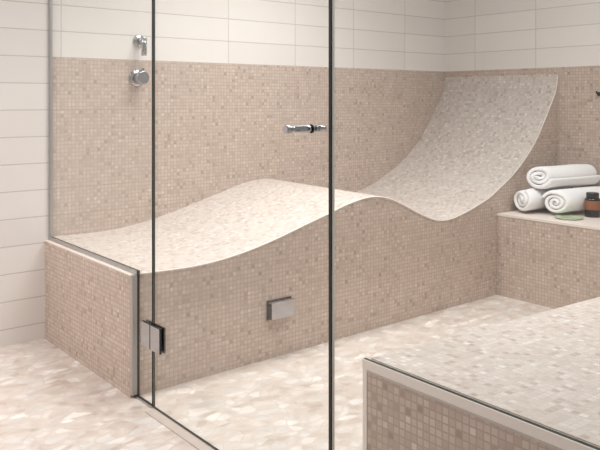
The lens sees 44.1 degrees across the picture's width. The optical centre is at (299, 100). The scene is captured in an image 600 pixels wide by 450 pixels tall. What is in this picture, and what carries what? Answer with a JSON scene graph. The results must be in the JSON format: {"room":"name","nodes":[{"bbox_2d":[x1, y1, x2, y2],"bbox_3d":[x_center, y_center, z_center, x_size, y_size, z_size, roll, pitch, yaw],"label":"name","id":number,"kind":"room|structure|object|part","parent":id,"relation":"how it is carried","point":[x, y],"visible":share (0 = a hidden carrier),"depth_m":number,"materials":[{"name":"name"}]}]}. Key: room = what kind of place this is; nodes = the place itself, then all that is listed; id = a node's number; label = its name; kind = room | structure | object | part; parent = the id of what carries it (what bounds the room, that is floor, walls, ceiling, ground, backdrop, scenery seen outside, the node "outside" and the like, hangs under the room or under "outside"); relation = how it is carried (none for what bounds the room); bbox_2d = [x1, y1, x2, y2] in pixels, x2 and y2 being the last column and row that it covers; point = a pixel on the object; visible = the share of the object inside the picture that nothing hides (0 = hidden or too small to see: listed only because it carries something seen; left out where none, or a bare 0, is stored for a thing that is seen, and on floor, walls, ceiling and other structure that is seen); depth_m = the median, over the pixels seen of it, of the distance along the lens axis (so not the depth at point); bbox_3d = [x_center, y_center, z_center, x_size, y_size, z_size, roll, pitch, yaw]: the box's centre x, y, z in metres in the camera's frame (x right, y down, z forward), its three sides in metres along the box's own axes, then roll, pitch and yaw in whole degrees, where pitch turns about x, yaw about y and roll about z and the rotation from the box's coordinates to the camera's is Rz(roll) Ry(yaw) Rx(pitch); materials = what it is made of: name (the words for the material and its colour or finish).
{"room":"spa","nodes":[
{"label":"spa","id":0,"kind":"room"},
{"bbox_2d":[0,0,444,347],"bbox_3d":[-1.310,-0.150,3.395,6.127,2.700,0.120,0,0,-39],"label":"wall","id":1,"kind":"structure","parent":0,"point":[230,75],"depth_m":3.87,"materials":[{"name":"white tile"}]},
{"bbox_2d":[129,68,148,86],"bbox_3d":[-0.795,-0.117,3.685,0.086,0.091,0.076,0,0,-39],"label":"shower valve","id":2,"kind":"object","parent":1,"relation":"attached to","point":[137,77],"visible":1,"depth_m":3.66,"materials":[{"name":"silver metal"}]},
{"bbox_3d":[-0.784,-0.114,3.671,0.066,0.066,0.040,0,0,-39],"label":"knob","id":3,"kind":"part","parent":2,"relation":"part of","materials":[{"name":"silver metal"}]},
{"bbox_2d":[133,35,146,55],"bbox_3d":[-0.789,-0.277,3.691,0.060,0.107,0.075,0,0,-39],"label":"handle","id":4,"kind":"object","parent":1,"relation":"attached to","point":[138,40],"visible":1,"depth_m":3.67,"materials":[{"name":"silver metal"}]},
{"bbox_3d":[-0.773,-0.268,3.672,0.027,0.090,0.027,0,0,-39],"label":"handle","id":5,"kind":"part","parent":4,"relation":"part of","materials":[{"name":"silver metal"}]},
{"bbox_2d":[0,295,553,449],"bbox_3d":[0.032,1.141,1.639,6.007,0.118,4.300,0,0,-39],"label":"floor","id":6,"kind":"structure","parent":0,"point":[49,400],"depth_m":2.73,"materials":[{"name":"stone"}]},
{"bbox_2d":[145,409,214,449],"bbox_3d":[-0.193,1.103,2.212,0.046,0.014,1.065,0,0,-39],"label":"trim","id":7,"kind":"structure","parent":6,"relation":"on","point":[174,427],"depth_m":2.46,"materials":[{"name":"stone"}]},
{"bbox_2d":[141,0,331,449],"bbox_3d":[-0.263,-0.102,2.283,0.134,2.395,1.032,0,0,-39],"label":"door","id":8,"kind":"structure","parent":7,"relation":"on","point":[153,336],"depth_m":1.97,"materials":[{"name":"clear glass"}]},
{"bbox_3d":[-0.223,-0.102,2.277,0.010,2.395,0.954,0,0,-39],"label":"glass","id":9,"kind":"part","parent":8,"relation":"part of","materials":[{"name":"clear glass"}]},
{"bbox_3d":[-0.005,0.074,1.926,0.085,0.022,0.022,0,0,-39],"label":"knob","id":10,"kind":"part","parent":8,"relation":"part of","materials":[{"name":"silver metal"}]},
{"bbox_3d":[0.052,0.074,1.973,0.034,0.017,0.017,0,0,-39],"label":"knob","id":11,"kind":"part","parent":8,"relation":"part of","materials":[{"name":"silver metal"}]},
{"bbox_2d":[45,74,557,397],"bbox_3d":[0.198,0.469,3.967,2.827,1.262,0.885,0,0,-39],"label":"lounger","id":12,"kind":"object","parent":6,"relation":"on","point":[418,240],"visible":0.96,"depth_m":3.44,"materials":[{"name":"beige tile"}]},
{"bbox_2d":[49,0,152,407],"bbox_3d":[-0.850,-0.100,3.040,0.032,2.400,1.011,0,0,-39],"label":"fixed glass panel","id":13,"kind":"object","parent":12,"relation":"on","point":[135,278],"visible":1,"depth_m":2.74,"materials":[{"name":"glass"}]},
{"bbox_2d":[267,296,294,320],"bbox_3d":[-0.080,0.889,3.161,0.132,0.082,0.032,0,0,-39],"label":"outlet","id":14,"kind":"object","parent":12,"relation":"attached to","point":[284,307],"visible":1,"depth_m":3.14,"materials":[{"name":"silver metal"}]},
{"bbox_3d":[0.207,0.249,3.978,2.792,0.822,0.880,0,0,-39],"label":"seat","id":15,"kind":"part","parent":12,"relation":"part of","materials":[{"name":"tile"}]},
{"bbox_3d":[0.484,0.252,3.634,2.801,0.804,0.006,0,0,-39],"label":"edge trim","id":16,"kind":"part","parent":12,"relation":"part of","materials":[{"name":"tile"}]},
{"bbox_2d":[332,0,599,449],"bbox_3d":[0.686,-0.102,1.151,0.015,2.396,1.920,0,0,-39],"label":"fixed glass panel","id":17,"kind":"object","parent":6,"relation":"on","point":[550,436],"visible":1,"depth_m":1.70,"materials":[{"name":"glass"}]},
{"bbox_3d":[0.688,-0.103,1.150,0.010,2.394,1.916,0,0,-39],"label":"glass","id":18,"kind":"part","parent":17,"relation":"part of","materials":[{"name":"clear glass"}]},
{"bbox_2d":[366,297,599,449],"bbox_3d":[1.577,0.863,1.786,2.201,0.475,1.787,0,0,-39],"label":"tiled bench","id":19,"kind":"object","parent":6,"relation":"on","point":[543,368],"visible":0.88,"depth_m":1.71,"materials":[{"name":"beige tile"}]},
{"bbox_3d":[0.724,0.653,1.096,0.006,0.006,1.786,0,0,-39],"label":"edge trim","id":20,"kind":"part","parent":19,"relation":"part of","materials":[{"name":"tile"}]},
{"bbox_2d":[496,208,599,308],"bbox_3d":[2.281,0.864,3.148,0.610,0.472,3.020,0,0,-39],"label":"ledge","id":21,"kind":"object","parent":6,"relation":"on","point":[543,259],"visible":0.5,"depth_m":3.90,"materials":[{"name":"beige tile"}]},
{"bbox_2d":[514,186,573,210],"bbox_3d":[1.401,0.551,4.250,0.473,0.132,0.163,0,0,-39],"label":"rolled towel","id":22,"kind":"object","parent":21,"relation":"on","point":[528,199],"visible":0.55,"depth_m":4.10,"materials":[{"name":"white fabric"}]},
{"bbox_2d":[526,164,599,188],"bbox_3d":[1.504,0.427,4.196,0.464,0.125,0.180,0,0,-30],"label":"rolled towel","id":23,"kind":"object","parent":22,"relation":"on","point":[542,177],"visible":1,"depth_m":4.12,"materials":[{"name":"white fabric"}]},
{"bbox_3d":[2.282,0.634,3.147,0.610,0.012,3.018,0,0,-39],"label":"shelf","id":24,"kind":"part","parent":21,"relation":"part of","materials":[{"name":"tile"}]},
{"bbox_2d":[554,215,582,219],"bbox_3d":[1.434,0.623,3.948,0.148,0.009,0.148,0,0,-39],"label":"soap dish","id":25,"kind":"object","parent":21,"relation":"on","point":[565,217],"visible":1,"depth_m":3.96,"materials":[{"name":"green glass"}]},
{"bbox_2d":[542,186,599,212],"bbox_3d":[1.561,0.550,4.133,0.458,0.127,0.159,0,0,-32],"label":"rolled towel","id":26,"kind":"object","parent":21,"relation":"on","point":[571,199],"visible":0.76,"depth_m":4.03,"materials":[{"name":"white fabric"}]},
{"bbox_2d":[584,192,599,217],"bbox_3d":[1.584,0.562,4.008,0.083,0.131,0.083,0,0,-39],"label":"bottle","id":27,"kind":"object","parent":21,"relation":"on","point":[592,200],"visible":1,"depth_m":3.98,"materials":[{"name":"brown glass"}]},
{"bbox_3d":[1.584,0.510,4.008,0.066,0.026,0.066,0,0,-39],"label":"lid","id":28,"kind":"part","parent":27,"relation":"part of","materials":[{"name":"black plastic"}]},
{"bbox_2d":[445,0,599,187],"bbox_3d":[2.415,-0.150,3.564,0.120,2.700,4.300,0,0,-39],"label":"wall","id":29,"kind":"structure","parent":0,"point":[483,37],"depth_m":4.57,"materials":[{"name":"white tile"}]}
]}

